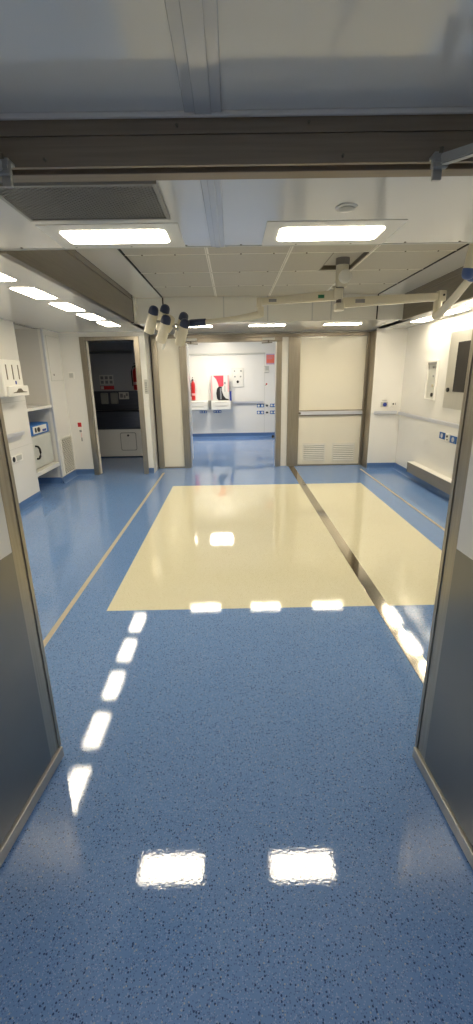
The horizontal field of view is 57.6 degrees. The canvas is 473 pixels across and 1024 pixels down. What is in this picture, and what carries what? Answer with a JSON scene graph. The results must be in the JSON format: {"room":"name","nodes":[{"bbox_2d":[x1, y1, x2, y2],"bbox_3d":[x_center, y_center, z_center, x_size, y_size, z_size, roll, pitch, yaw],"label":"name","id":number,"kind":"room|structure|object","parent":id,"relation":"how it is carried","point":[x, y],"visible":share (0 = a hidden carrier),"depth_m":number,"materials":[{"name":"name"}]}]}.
{"room":"operating room","nodes":[
{"label":"operating room","id":0,"kind":"room"},
{"bbox_2d":[0,319,75,502],"bbox_3d":[-2.704,-0.836,4.245,0.060,2.210,5.550,-1,18,0],"label":"wall","id":1,"kind":"structure","parent":0,"point":[15,414],"depth_m":5.46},
{"bbox_2d":[0,359,28,396],"bbox_3d":[-2.602,-1.533,4.933,0.176,0.400,0.520,-1,18,0],"label":"dispenser","id":2,"kind":"object","parent":1,"relation":"attached to","point":[11,381],"visible":1,"depth_m":4.86,"materials":[{"name":"white plastic"}]},
{"bbox_2d":[6,385,28,396],"bbox_3d":[-2.539,-1.406,5.000,0.047,0.115,0.470,-1,18,0],"label":"tray","id":3,"kind":"object","parent":2,"relation":"on","point":[11,390],"depth_m":4.93,"materials":[{"name":"white plastic"}]},
{"bbox_2d":[7,431,24,438],"bbox_3d":[-2.651,-0.885,5.027,0.053,0.050,0.670,-1,18,0],"label":"wall rail","id":4,"kind":"object","parent":1,"relation":"attached to","point":[16,434],"visible":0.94,"depth_m":5.12,"materials":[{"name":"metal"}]},
{"bbox_2d":[11,453,22,463],"bbox_3d":[-2.669,-0.652,5.228,0.011,0.091,0.284,-1,18,0],"label":"wall socket","id":5,"kind":"object","parent":1,"relation":"attached to","point":[16,458],"visible":0.94,"depth_m":5.21,"materials":[{"name":"white plastic"}]},
{"bbox_2d":[19,491,43,512],"bbox_3d":[-2.628,0.382,3.898,0.044,0.098,4.130,-1,18,0],"label":"baseboard","id":6,"kind":"structure","parent":1,"relation":"attached to","point":[36,497],"depth_m":5.54,"materials":[{"name":"blue plastic"}]},
{"bbox_2d":[13,323,57,477],"bbox_3d":[-2.982,-1.390,5.924,0.460,2.260,0.930,-1,18,0],"label":"wall niche","id":7,"kind":"object","parent":1,"relation":"in","point":[27,340],"visible":0.23,"depth_m":6.17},
{"bbox_2d":[26,405,51,411],"bbox_3d":[-2.922,-1.423,5.910,0.450,0.040,0.793,-1,18,0],"label":"niche shelf","id":8,"kind":"object","parent":7,"relation":"attached to","point":[29,407],"visible":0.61,"depth_m":5.94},
{"bbox_2d":[37,462,59,476],"bbox_3d":[-2.909,-0.613,6.167,0.450,0.060,0.793,-1,18,0],"label":"niche shelf","id":9,"kind":"object","parent":7,"relation":"attached to","point":[52,465],"visible":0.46,"depth_m":6.16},
{"bbox_2d":[29,422,53,468],"bbox_3d":[-2.891,-0.931,6.075,0.406,0.599,0.720,-1,18,0],"label":"base cabinet","id":10,"kind":"object","parent":9,"relation":"on","point":[41,438],"visible":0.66,"depth_m":6.10,"materials":[{"name":"white metal"}]},
{"bbox_2d":[38,477,62,484],"bbox_3d":[-2.908,-0.476,6.615,0.460,0.098,0.044,-1,18,0],"label":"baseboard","id":11,"kind":"structure","parent":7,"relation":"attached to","point":[53,480],"depth_m":6.63,"materials":[{"name":"blue plastic"}]},
{"bbox_2d":[40,329,62,477],"bbox_3d":[-2.703,-1.538,6.311,0.026,2.120,0.028,-1,18,0],"label":"trim","id":12,"kind":"structure","parent":1,"relation":"attached to","point":[41,330],"depth_m":6.27,"materials":[{"name":"metal"}]},
{"bbox_2d":[45,335,63,380],"bbox_3d":[-2.703,-2.280,6.415,0.013,0.630,0.460,-1,18,0],"label":"access hatch","id":13,"kind":"object","parent":1,"relation":"attached to","point":[52,343],"visible":1,"depth_m":6.39,"materials":[{"name":"metal"}]},
{"bbox_2d":[60,435,75,474],"bbox_3d":[-2.681,-0.914,6.854,0.012,0.570,0.450,-1,18,0],"label":"air vent","id":14,"kind":"object","parent":1,"relation":"in","point":[66,442],"visible":1,"depth_m":6.83,"materials":[{"name":"white plastic"}]},
{"bbox_2d":[63,469,77,482],"bbox_3d":[-2.658,-0.578,6.924,0.044,0.098,0.600,-1,18,0],"label":"baseboard","id":15,"kind":"structure","parent":1,"relation":"attached to","point":[73,474],"depth_m":6.89,"materials":[{"name":"blue plastic"}]},
{"bbox_2d":[0,250,133,321],"bbox_3d":[-1.272,-2.010,3.767,0.062,0.302,3.140,-1,18,0],"label":"beam","id":16,"kind":"structure","parent":0,"point":[68,269],"depth_m":3.40,"materials":[{"name":"metal"}]},
{"bbox_2d":[58,331,157,472],"bbox_3d":[-2.080,-1.747,7.084,1.365,2.210,0.400,-1,18,0],"label":"wall","id":17,"kind":"structure","parent":0,"point":[69,342],"depth_m":6.87,"materials":[{"name":"paint"}]},
{"bbox_2d":[68,372,74,378],"bbox_3d":[-2.586,-2.137,6.737,0.095,0.100,0.014,-1,18,0],"label":"light switch","id":18,"kind":"object","parent":17,"relation":"attached to","point":[70,374],"visible":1,"depth_m":6.73,"materials":[{"name":"white plastic"}]},
{"bbox_2d":[77,422,82,440],"bbox_3d":[-2.535,-1.305,6.996,0.070,0.305,0.026,-1,18,0],"label":"fire alarm","id":19,"kind":"object","parent":17,"relation":"attached to","point":[80,429],"visible":1,"depth_m":6.98,"materials":[{"name":"white plastic"}]},
{"bbox_2d":[76,469,94,474],"bbox_3d":[-2.529,-0.664,7.189,0.310,0.098,0.044,-1,18,0],"label":"baseboard","id":20,"kind":"structure","parent":17,"relation":"attached to","point":[79,471],"depth_m":7.20,"materials":[{"name":"blue plastic"}]},
{"bbox_2d":[79,336,148,474],"bbox_3d":[-1.936,-1.668,6.937,0.910,2.145,0.110,-1,18,0],"label":"door frame","id":21,"kind":"structure","parent":17,"relation":"attached to","point":[82,340],"depth_m":6.84,"materials":[{"name":"metal"}]},
{"bbox_2d":[144,380,147,393],"bbox_3d":[-1.427,-1.978,6.796,0.051,0.211,0.020,-1,18,0],"label":"keypad","id":22,"kind":"object","parent":17,"relation":"attached to","point":[145,381],"visible":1,"depth_m":6.79,"materials":[{"name":"grey plastic"}]},
{"bbox_2d":[149,468,153,473],"bbox_3d":[-1.422,-0.684,7.193,0.085,0.098,0.044,-1,18,0],"label":"baseboard","id":23,"kind":"structure","parent":17,"relation":"attached to","point":[151,470],"depth_m":7.21,"materials":[{"name":"blue plastic"}]},
{"bbox_2d":[76,249,160,297],"bbox_3d":[-1.094,-2.210,3.820,0.325,0.041,3.360,-1,18,0],"label":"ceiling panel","id":24,"kind":"structure","parent":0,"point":[111,262],"depth_m":4.01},
{"bbox_2d":[88,334,158,467],"bbox_3d":[-2.219,-2.043,7.943,1.605,2.260,2.100,-1,18,0],"label":"wall","id":25,"kind":"structure","parent":0,"point":[119,366],"depth_m":8.67,"materials":[{"name":"paint"}]},
{"bbox_2d":[43,473,163,646],"bbox_3d":[-1.201,0.131,4.771,0.035,0.002,5.240,-1,18,0],"label":"trim","id":26,"kind":"structure","parent":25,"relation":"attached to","point":[57,624],"depth_m":3.50,"materials":[{"name":"metal"}]},
{"bbox_2d":[99,375,113,384],"bbox_3d":[-2.647,-2.691,8.767,0.280,0.190,0.008,-1,18,0],"label":"sheet","id":27,"kind":"object","parent":25,"relation":"attached to","point":[104,379],"visible":1,"depth_m":8.77,"materials":[{"name":"paper"}]},
{"bbox_2d":[100,386,113,389],"bbox_3d":[-2.645,-2.543,8.813,0.280,0.070,0.008,-1,18,0],"label":"safety sign","id":28,"kind":"object","parent":25,"relation":"attached to","point":[101,387],"visible":1,"depth_m":8.81,"materials":[{"name":"plastic"}]},
{"bbox_2d":[89,350,132,353],"bbox_3d":[-2.515,-3.181,8.575,0.880,0.055,0.079,-1,18,0],"label":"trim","id":29,"kind":"structure","parent":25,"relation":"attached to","point":[128,351],"depth_m":8.54,"materials":[{"name":"grey plastic"}]},
{"bbox_2d":[94,391,138,409],"bbox_3d":[-2.226,-2.305,8.885,1.470,0.380,0.015,-1,18,0],"label":"backsplash","id":30,"kind":"structure","parent":25,"relation":"attached to","point":[132,403],"depth_m":8.89,"materials":[{"name":"metal"}]},
{"bbox_2d":[131,363,136,389],"bbox_3d":[-2.020,-2.730,8.676,0.150,0.520,0.175,12,22,35],"label":"fire extinguisher","id":31,"kind":"object","parent":25,"relation":"attached to","point":[134,379],"visible":0.56,"depth_m":8.63,"materials":[{"name":"red metal"}]},
{"bbox_2d":[186,342,275,433],"bbox_3d":[0.214,-3.205,11.082,3.360,2.500,0.060,-1,18,0],"label":"wall","id":32,"kind":"structure","parent":0,"point":[242,417],"depth_m":11.05,"materials":[{"name":"paint"}]},
{"bbox_2d":[190,377,195,399],"bbox_3d":[-1.107,-3.149,10.990,0.107,0.560,0.124,12,22,35],"label":"fire extinguisher","id":33,"kind":"object","parent":32,"relation":"attached to","point":[192,385],"visible":0.98,"depth_m":10.96,"materials":[{"name":"red metal"}]},
{"bbox_2d":[191,401,207,409],"bbox_3d":[-0.983,-2.729,11.016,0.510,0.210,0.326,-1,18,0],"label":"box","id":34,"kind":"object","parent":32,"relation":"attached to","point":[195,405],"visible":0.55,"depth_m":10.87,"materials":[{"name":"white plastic"}]},
{"bbox_2d":[211,400,230,409],"bbox_3d":[-0.390,-2.740,11.019,0.495,0.210,0.326,-1,18,0],"label":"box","id":35,"kind":"object","parent":32,"relation":"attached to","point":[215,405],"visible":0.92,"depth_m":10.88,"materials":[{"name":"white plastic"}]},
{"bbox_2d":[211,375,228,400],"bbox_3d":[-0.414,-3.132,10.872,0.452,0.623,0.173,-1,18,0],"label":"printed box","id":36,"kind":"object","parent":35,"relation":"on","point":[219,383],"visible":1,"depth_m":10.79,"materials":[{"name":"cardboard"}]},
{"bbox_2d":[214,376,223,386],"bbox_3d":[-0.456,-3.266,10.740,0.261,0.262,0.002,-1,18,0],"label":"print","id":37,"kind":"object","parent":36,"relation":"on","point":[218,380],"depth_m":10.74},
{"bbox_2d":[216,387,228,399],"bbox_3d":[-0.355,-2.981,10.832,0.310,0.333,0.002,-1,18,0],"label":"print","id":38,"kind":"object","parent":36,"relation":"attached to","point":[222,393],"depth_m":10.83},
{"bbox_2d":[189,353,264,354],"bbox_3d":[-0.328,-3.959,10.790,2.100,0.040,0.030,-1,18,0],"label":"trim","id":39,"kind":"structure","parent":32,"relation":"attached to","point":[203,353],"depth_m":10.78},
{"bbox_2d":[193,432,274,437],"bbox_3d":[0.228,-2.045,11.395,3.170,0.098,0.044,-1,18,0],"label":"baseboard","id":40,"kind":"structure","parent":32,"relation":"attached to","point":[261,433],"depth_m":11.40,"materials":[{"name":"blue plastic"}]},
{"bbox_2d":[232,368,243,386],"bbox_3d":[0.030,-3.422,10.964,0.292,0.462,0.029,-1,18,0],"label":"outlet panel","id":41,"kind":"object","parent":32,"relation":"attached to","point":[237,373],"visible":1,"depth_m":10.96,"materials":[{"name":"white plastic"}]},
{"bbox_2d":[233,401,263,402],"bbox_3d":[0.300,-2.842,11.138,0.800,0.050,0.053,-1,18,0],"label":"rail","id":42,"kind":"object","parent":32,"relation":"attached to","point":[233,401],"visible":1,"depth_m":11.11,"materials":[{"name":"metal"}]},
{"bbox_2d":[264,354,264,399],"bbox_3d":[0.720,-3.036,11.108,0.006,1.945,0.003,-1,18,0],"label":"trim","id":43,"kind":"structure","parent":32,"relation":"attached to","point":[264,354],"depth_m":11.00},
{"bbox_2d":[264,366,268,372],"bbox_3d":[0.762,-3.615,10.907,0.120,0.160,0.034,-1,18,0],"label":"intercom","id":44,"kind":"object","parent":32,"relation":"attached to","point":[266,368],"visible":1,"depth_m":10.91,"materials":[{"name":"white plastic"}]},
{"bbox_2d":[266,354,274,364],"bbox_3d":[0.854,-3.852,10.847,0.210,0.255,0.008,-1,18,0],"label":"notice","id":45,"kind":"object","parent":32,"relation":"attached to","point":[270,358],"visible":1,"depth_m":10.85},
{"bbox_2d":[0,436,472,1023],"bbox_3d":[-0.171,0.072,5.005,6.300,0.060,13.900,-1,18,0],"label":"floor","id":46,"kind":"structure","parent":0,"point":[238,821],"depth_m":1.77,"materials":[{"name":"plastic"}]},
{"bbox_2d":[94,391,142,456],"bbox_3d":[-2.216,-1.805,8.771,1.470,1.265,0.535,-1,18,0],"label":"sink","id":47,"kind":"object","parent":46,"relation":"on","point":[119,429],"visible":0.59,"depth_m":8.65,"materials":[{"name":"grey plastic"}]},
{"bbox_2d":[101,393,108,403],"bbox_3d":[-2.701,-2.325,8.824,0.140,0.220,0.079,-1,18,0],"label":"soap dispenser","id":48,"kind":"object","parent":47,"relation":"attached to","point":[104,396],"visible":1,"depth_m":8.79,"materials":[{"name":"grey plastic"}]},
{"bbox_2d":[110,393,118,403],"bbox_3d":[-2.501,-2.329,8.825,0.140,0.220,0.079,-1,18,0],"label":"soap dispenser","id":49,"kind":"object","parent":47,"relation":"attached to","point":[114,396],"visible":1,"depth_m":8.79,"materials":[{"name":"grey plastic"}]},
{"bbox_2d":[119,392,128,398],"bbox_3d":[-2.312,-2.391,8.845,0.200,0.140,0.007,-1,18,0],"label":"notice","id":50,"kind":"object","parent":47,"relation":"attached to","point":[122,395],"visible":1,"depth_m":8.84,"materials":[{"name":"paper"}]},
{"bbox_2d":[412,330,472,868],"bbox_3d":[0.772,0.169,1.151,0.055,2.033,0.745,-2,18,-3],"label":"door","id":51,"kind":"structure","parent":46,"relation":"on","point":[443,751],"depth_m":1.46,"materials":[{"name":"metal"}]},
{"bbox_2d":[0,0,472,112],"bbox_3d":[-0.007,-0.531,-0.591,3.000,0.050,3.595,-1,18,0],"label":"ceiling","id":52,"kind":"structure","parent":0,"point":[56,55],"depth_m":0.93,"materials":[{"name":"paint"}]},
{"bbox_2d":[164,0,221,113],"bbox_3d":[-0.070,-0.500,-0.587,0.097,0.010,3.585,-1,18,0],"label":"trim","id":53,"kind":"structure","parent":52,"relation":"attached to","point":[193,24],"depth_m":0.91,"materials":[{"name":"metal"}]},
{"bbox_2d":[0,107,472,120],"bbox_3d":[-0.024,-1.044,1.129,3.000,0.012,0.013,-1,18,0],"label":"trim","id":54,"kind":"structure","parent":52,"relation":"attached to","point":[417,110],"depth_m":1.12,"materials":[{"name":"metal"}]},
{"bbox_2d":[0,114,472,182],"bbox_3d":[-0.023,-1.010,1.195,2.900,0.115,0.090,-1,18,0],"label":"header","id":55,"kind":"object","parent":52,"relation":"attached to","point":[222,148],"visible":1,"depth_m":1.16,"materials":[{"name":"metal"}]},
{"bbox_2d":[0,153,14,187],"bbox_3d":[-0.692,-0.874,1.056,0.062,0.068,0.306,15,23,40],"label":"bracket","id":56,"kind":"structure","parent":55,"relation":"attached to","point":[6,165],"depth_m":1.13,"materials":[{"name":"metal"}]},
{"bbox_2d":[43,120,344,161],"bbox_3d":[-0.115,-0.992,1.152,0.813,0.082,0.010,-1,18,0],"label":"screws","id":57,"kind":"structure","parent":55,"relation":"attached to","point":[309,121],"depth_m":1.14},
{"bbox_2d":[429,143,472,181],"bbox_3d":[0.619,-0.897,1.061,0.064,0.068,0.308,-17,24,-41],"label":"door closer","id":58,"kind":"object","parent":55,"relation":"attached to","point":[440,159],"depth_m":1.11,"materials":[{"name":"metal"}]},
{"bbox_2d":[0,176,472,333],"bbox_3d":[-0.004,-2.029,4.130,5.600,0.050,6.100,-1,18,0],"label":"ceiling","id":59,"kind":"structure","parent":0,"point":[441,211],"depth_m":1.92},
{"bbox_2d":[0,272,18,280],"bbox_3d":[-1.625,-1.548,2.787,0.205,0.005,0.510,-1,18,0],"label":"recessed light","id":60,"kind":"object","parent":59,"relation":"in","point":[3,277],"visible":1,"depth_m":2.94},
{"bbox_2d":[7,287,58,298],"bbox_3d":[-1.632,-1.769,3.486,0.205,0.005,0.510,-1,18,0],"label":"recessed light","id":61,"kind":"object","parent":59,"relation":"in","point":[33,292],"visible":1,"depth_m":3.44,"materials":[{"name":"plastic"}]},
{"bbox_2d":[47,303,86,310],"bbox_3d":[-1.639,-1.991,4.184,0.205,0.005,0.510,-1,18,0],"label":"recessed light","id":62,"kind":"object","parent":59,"relation":"in","point":[65,306],"visible":1,"depth_m":4.13,"materials":[{"name":"plastic"}]},
{"bbox_2d":[0,181,170,221],"bbox_3d":[-0.587,-1.213,1.689,0.605,0.012,0.365,-1,18,0],"label":"ceiling vent","id":63,"kind":"object","parent":59,"relation":"in","point":[94,200],"visible":0.99,"depth_m":1.66,"materials":[{"name":"metal"}]},
{"bbox_2d":[75,314,106,319],"bbox_3d":[-1.646,-2.212,4.883,0.205,0.005,0.510,-1,18,0],"label":"recessed light","id":64,"kind":"object","parent":59,"relation":"in","point":[87,316],"visible":1,"depth_m":4.85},
{"bbox_2d":[96,322,119,326],"bbox_3d":[-1.653,-2.434,5.582,0.205,0.005,0.510,-1,18,0],"label":"recessed light","id":65,"kind":"object","parent":59,"relation":"in","point":[107,324],"visible":1,"depth_m":5.58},
{"bbox_2d":[35,223,185,248],"bbox_3d":[-0.589,-1.351,2.115,0.640,0.005,0.370,-1,18,0],"label":"recessed light","id":66,"kind":"object","parent":59,"relation":"in","point":[121,235],"visible":1,"depth_m":2.08,"materials":[{"name":"white plastic"}]},
{"bbox_2d":[60,230,169,243],"bbox_3d":[-0.589,-1.350,2.115,0.500,0.002,0.205,-1,18,0],"label":"diffuser","id":67,"kind":"object","parent":66,"relation":"attached to","point":[70,236],"depth_m":2.11,"materials":[{"name":"plastic"}]},
{"bbox_2d":[175,325,212,327],"bbox_3d":[-0.593,-2.582,5.994,0.520,0.005,0.220,-1,18,0],"label":"recessed light","id":68,"kind":"object","parent":59,"relation":"in","point":[206,325],"visible":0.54,"depth_m":5.99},
{"bbox_2d":[200,180,224,247],"bbox_3d":[-0.094,-1.246,1.764,0.072,0.010,1.118,-1,18,0],"label":"trim","id":69,"kind":"structure","parent":59,"relation":"attached to","point":[211,189],"depth_m":1.78,"materials":[{"name":"metal"}]},
{"bbox_2d":[248,324,285,326],"bbox_3d":[0.427,-2.601,5.999,0.520,0.005,0.220,-1,18,0],"label":"recessed light","id":70,"kind":"object","parent":59,"relation":"in","point":[254,325],"visible":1,"depth_m":5.97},
{"bbox_2d":[262,219,407,245],"bbox_3d":[0.456,-1.370,2.119,0.640,0.005,0.370,-1,18,0],"label":"recessed light","id":71,"kind":"object","parent":59,"relation":"in","point":[322,232],"visible":1,"depth_m":2.09,"materials":[{"name":"white plastic"}]},
{"bbox_2d":[277,226,384,240],"bbox_3d":[0.456,-1.369,2.120,0.500,0.002,0.205,-1,18,0],"label":"diffuser","id":72,"kind":"object","parent":71,"relation":"attached to","point":[284,233],"depth_m":2.10,"materials":[{"name":"plastic"}]},
{"bbox_2d":[323,323,361,324],"bbox_3d":[1.477,-2.619,6.003,0.520,0.005,0.220,-1,18,0],"label":"recessed light","id":73,"kind":"object","parent":59,"relation":"in","point":[325,323],"visible":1,"depth_m":5.96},
{"bbox_2d":[335,203,357,212],"bbox_3d":[0.457,-1.260,1.792,0.092,0.016,0.092,-1,18,0],"label":"smoke detector","id":74,"kind":"object","parent":59,"relation":"attached to","point":[345,207],"visible":1,"depth_m":1.77,"materials":[{"name":"plastic"}]},
{"bbox_2d":[411,317,432,321],"bbox_3d":[2.470,-2.525,5.655,0.205,0.005,0.510,-1,18,0],"label":"recessed light","id":75,"kind":"object","parent":59,"relation":"in","point":[424,319],"visible":0.81,"depth_m":5.62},
{"bbox_2d":[444,308,471,314],"bbox_3d":[2.477,-2.304,4.957,0.205,0.005,0.510,-1,18,0],"label":"recessed light","id":76,"kind":"object","parent":59,"relation":"in","point":[449,312],"visible":0.77,"depth_m":4.83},
{"bbox_2d":[150,331,370,465],"bbox_3d":[0.446,-2.027,7.356,3.690,2.500,0.120,-1,18,0],"label":"wall","id":77,"kind":"structure","parent":0,"point":[285,340],"depth_m":7.25,"materials":[{"name":"paint"}]},
{"bbox_2d":[150,339,164,467],"bbox_3d":[-1.333,-1.796,7.325,0.093,2.134,0.045,-1,18,0],"label":"trim","id":78,"kind":"structure","parent":77,"relation":"attached to","point":[153,341],"depth_m":7.29,"materials":[{"name":"metal"}]},
{"bbox_2d":[157,339,184,466],"bbox_3d":[-1.109,-1.818,7.347,0.355,2.111,0.034,-1,18,0],"label":"door","id":79,"kind":"structure","parent":77,"relation":"in","point":[168,358],"depth_m":7.32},
{"bbox_2d":[187,346,193,460],"bbox_3d":[-0.872,-1.930,7.830,0.044,2.050,0.710,-1,18,0],"label":"door","id":80,"kind":"structure","parent":77,"relation":"in","point":[187,346],"depth_m":7.98,"materials":[{"name":"metal"}]},
{"bbox_2d":[179,341,281,467],"bbox_3d":[-0.085,-1.806,7.402,1.690,2.067,0.175,-1,18,0],"label":"door frame","id":81,"kind":"structure","parent":77,"relation":"attached to","point":[183,362],"depth_m":7.32,"materials":[{"name":"metal"}]},
{"bbox_2d":[150,332,369,342],"bbox_3d":[0.388,-2.840,7.014,3.570,0.122,0.040,-1,18,0],"label":"lintel","id":82,"kind":"object","parent":77,"relation":"attached to","point":[205,338],"visible":0.78,"depth_m":6.99,"materials":[{"name":"metal"}]},
{"bbox_2d":[185,338,197,344],"bbox_3d":[-0.735,-2.763,6.976,0.212,0.094,0.054,-1,18,0],"label":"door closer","id":83,"kind":"structure","parent":82,"relation":"attached to","point":[190,340],"depth_m":6.95,"materials":[{"name":"metal"}]},
{"bbox_2d":[262,337,274,342],"bbox_3d":[0.514,-2.785,6.982,0.211,0.094,0.054,-1,18,0],"label":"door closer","id":84,"kind":"structure","parent":82,"relation":"attached to","point":[263,338],"depth_m":6.95,"materials":[{"name":"metal"}]},
{"bbox_2d":[165,463,357,467],"bbox_3d":[0.448,-0.825,7.664,3.437,0.022,0.020,-1,18,0],"label":"trim","id":85,"kind":"structure","parent":77,"relation":"attached to","point":[351,463],"depth_m":7.66,"materials":[{"name":"metal"}]},
{"bbox_2d":[286,337,300,465],"bbox_3d":[0.967,-1.837,7.335,0.193,2.134,0.045,-1,18,0],"label":"trim","id":86,"kind":"structure","parent":77,"relation":"attached to","point":[294,349],"depth_m":7.30,"materials":[{"name":"metal"}]},
{"bbox_2d":[297,336,366,463],"bbox_3d":[1.603,-1.860,7.337,1.092,2.111,0.080,-1,18,0],"label":"door","id":87,"kind":"structure","parent":77,"relation":"in","point":[332,368],"depth_m":7.32,"materials":[{"name":"metal"}]},
{"bbox_2d":[358,330,376,467],"bbox_3d":[2.195,-1.838,7.182,0.006,2.190,0.360,-1,18,0],"label":"trim","id":88,"kind":"structure","parent":77,"relation":"attached to","point":[373,334],"depth_m":7.12,"materials":[{"name":"metal"}]},
{"bbox_2d":[136,294,403,323],"bbox_3d":[0.429,-2.610,5.492,3.400,0.340,0.040,-1,18,0],"label":"ceiling beam","id":89,"kind":"structure","parent":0,"point":[209,307],"depth_m":5.48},
{"bbox_2d":[132,296,137,323],"bbox_3d":[-1.294,-2.532,5.400,0.050,0.300,0.150,-1,18,0],"label":"trim","id":90,"kind":"structure","parent":89,"relation":"attached to","point":[133,297],"depth_m":5.40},
{"bbox_2d":[223,296,331,320],"bbox_3d":[0.522,-2.591,5.476,1.385,0.290,0.004,-1,18,0],"label":"trim","id":91,"kind":"structure","parent":89,"relation":"attached to","point":[267,296],"depth_m":5.48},
{"bbox_2d":[117,244,468,297],"bbox_3d":[0.443,-2.233,3.829,2.746,0.034,3.340,-1,18,0],"label":"trim","id":92,"kind":"structure","parent":89,"relation":"attached to","point":[119,250],"depth_m":4.04,"materials":[{"name":"metal"}]},
{"bbox_2d":[381,245,468,293],"bbox_3d":[1.980,-2.265,3.834,0.325,0.041,3.360,-1,18,0],"label":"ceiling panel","id":93,"kind":"structure","parent":89,"relation":"attached to","point":[456,260],"depth_m":4.33,"materials":[{"name":"metal"}]},
{"bbox_2d":[289,466,425,682],"bbox_3d":[0.994,0.059,4.881,0.095,0.003,5.750,-1,18,0],"label":"trim","id":94,"kind":"structure","parent":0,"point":[405,642],"depth_m":3.14,"materials":[{"name":"metal"}]},
{"bbox_2d":[366,328,407,468],"bbox_3d":[2.468,-1.807,7.037,0.538,2.210,0.060,-1,18,0],"label":"wall","id":95,"kind":"structure","parent":0,"point":[390,352],"depth_m":6.96,"materials":[{"name":"paint"}]},
{"bbox_2d":[367,462,394,468],"bbox_3d":[2.456,-0.784,7.306,0.476,0.098,0.044,-1,18,0],"label":"baseboard","id":96,"kind":"structure","parent":95,"relation":"attached to","point":[369,465],"depth_m":7.32,"materials":[{"name":"blue plastic"}]},
{"bbox_2d":[380,400,387,406],"bbox_3d":[2.405,-1.765,7.003,0.115,0.112,0.027,-1,18,0],"label":"wall socket","id":97,"kind":"object","parent":95,"relation":"attached to","point":[383,404],"visible":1,"depth_m":7.00,"materials":[{"name":"plastic"}]},
{"bbox_2d":[374,411,396,413],"bbox_3d":[2.428,-1.627,7.034,0.375,0.050,0.053,-1,18,0],"label":"wall rail","id":98,"kind":"object","parent":95,"relation":"attached to","point":[375,412],"visible":1,"depth_m":7.01,"materials":[{"name":"metal"}]},
{"bbox_2d":[390,401,395,406],"bbox_3d":[2.553,-1.762,7.013,0.090,0.085,0.012,-1,18,0],"label":"wall socket","id":99,"kind":"object","parent":95,"relation":"attached to","point":[393,403],"visible":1,"depth_m":7.01,"materials":[{"name":"white plastic"}]},
{"bbox_2d":[360,469,444,530],"bbox_3d":[2.134,0.018,4.953,0.030,0.002,4.990,-1,18,0],"label":"trim","id":100,"kind":"structure","parent":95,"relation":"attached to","point":[420,512],"depth_m":5.34,"materials":[{"name":"metal"}]},
{"bbox_2d":[395,310,472,478],"bbox_3d":[2.735,-0.948,4.317,0.060,2.210,5.650,-1,18,0],"label":"wall","id":101,"kind":"structure","parent":0,"point":[418,441],"depth_m":6.06,"materials":[{"name":"paint"}]},
{"bbox_2d":[0,242,472,250],"bbox_3d":[0.012,-1.581,2.258,5.380,0.332,0.020,-1,18,0],"label":"trim","id":102,"kind":"structure","parent":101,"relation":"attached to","point":[444,242],"depth_m":2.31,"materials":[{"name":"metal"}]},
{"bbox_2d":[393,463,449,500],"bbox_3d":[2.698,0.058,4.641,0.044,0.098,5.640,-1,18,0],"label":"baseboard","id":103,"kind":"structure","parent":101,"relation":"attached to","point":[397,467],"depth_m":6.28,"materials":[{"name":"blue plastic"}]},
{"bbox_2d":[398,411,458,428],"bbox_3d":[2.666,-1.228,5.796,0.053,0.050,2.540,-1,18,0],"label":"wall rail","id":104,"kind":"object","parent":101,"relation":"attached to","point":[436,421],"visible":0.82,"depth_m":5.85,"materials":[{"name":"metal"}]},
{"bbox_2d":[406,461,451,494],"bbox_3d":[2.655,-0.372,5.535,0.107,0.158,2.126,-1,18,0],"label":"bench","id":105,"kind":"object","parent":101,"relation":"attached to","point":[442,482],"visible":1,"depth_m":5.80,"materials":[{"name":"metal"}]},
{"bbox_2d":[423,360,439,399],"bbox_3d":[2.667,-1.801,5.892,0.029,0.515,0.310,-1,18,0],"label":"outlet panel","id":106,"kind":"object","parent":101,"relation":"attached to","point":[432,366],"visible":1,"depth_m":5.90,"materials":[{"name":"grey plastic"}]},
{"bbox_2d":[439,432,444,438],"bbox_3d":[2.690,-1.001,5.635,0.013,0.085,0.145,-1,18,0],"label":"wall socket","id":107,"kind":"object","parent":101,"relation":"attached to","point":[442,434],"visible":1,"depth_m":5.62,"materials":[{"name":"plastic"}]},
{"bbox_2d":[449,435,456,443],"bbox_3d":[2.693,-0.899,5.355,0.013,0.090,0.160,-1,18,0],"label":"wall socket","id":108,"kind":"object","parent":101,"relation":"attached to","point":[453,439],"visible":1,"depth_m":5.34,"materials":[{"name":"plastic"}]},
{"bbox_2d":[442,328,472,409],"bbox_3d":[2.674,-1.556,4.716,0.034,0.910,1.580,-1,18,0],"label":"wall monitor","id":109,"kind":"object","parent":101,"relation":"attached to","point":[460,342],"visible":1,"depth_m":5.21,"materials":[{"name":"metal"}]},
{"bbox_2d":[400,266,472,320],"bbox_3d":[2.164,-2.119,3.934,0.062,0.302,3.460,-1,18,0],"label":"beam","id":110,"kind":"structure","parent":0,"point":[450,282],"depth_m":4.58,"materials":[{"name":"metal"}]},
{"bbox_3d":[0.442,-2.315,3.834,3.500,0.100,3.420,-1,18,0],"label":"ceiling","id":111,"kind":"structure","parent":0,"visible":0},
{"bbox_2d":[121,244,465,296],"bbox_3d":[0.443,-2.235,3.828,2.720,0.042,3.320,-1,18,0],"label":"ceiling","id":112,"kind":"structure","parent":111,"relation":"attached to","point":[280,270],"depth_m":4.01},
{"bbox_2d":[144,244,472,349],"bbox_3d":[0.725,-1.907,3.901,3.162,0.730,1.104,7,19,23],"label":"ceiling-mounted medical arm","id":113,"kind":"object","parent":111,"relation":"hanging from","point":[165,322],"visible":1,"depth_m":3.92,"materials":[{"name":"metal"}]},
{"bbox_3d":[-0.008,-0.036,1.584,5.600,2.210,0.058,-1,18,0],"label":"wall","id":114,"kind":"structure","parent":0,"visible":0},
{"bbox_2d":[0,399,63,866],"bbox_3d":[-0.815,0.185,1.185,0.055,2.033,0.745,1,18,5],"label":"door","id":115,"kind":"structure","parent":114,"relation":"in","point":[31,750],"depth_m":1.52,"materials":[{"name":"metal"}]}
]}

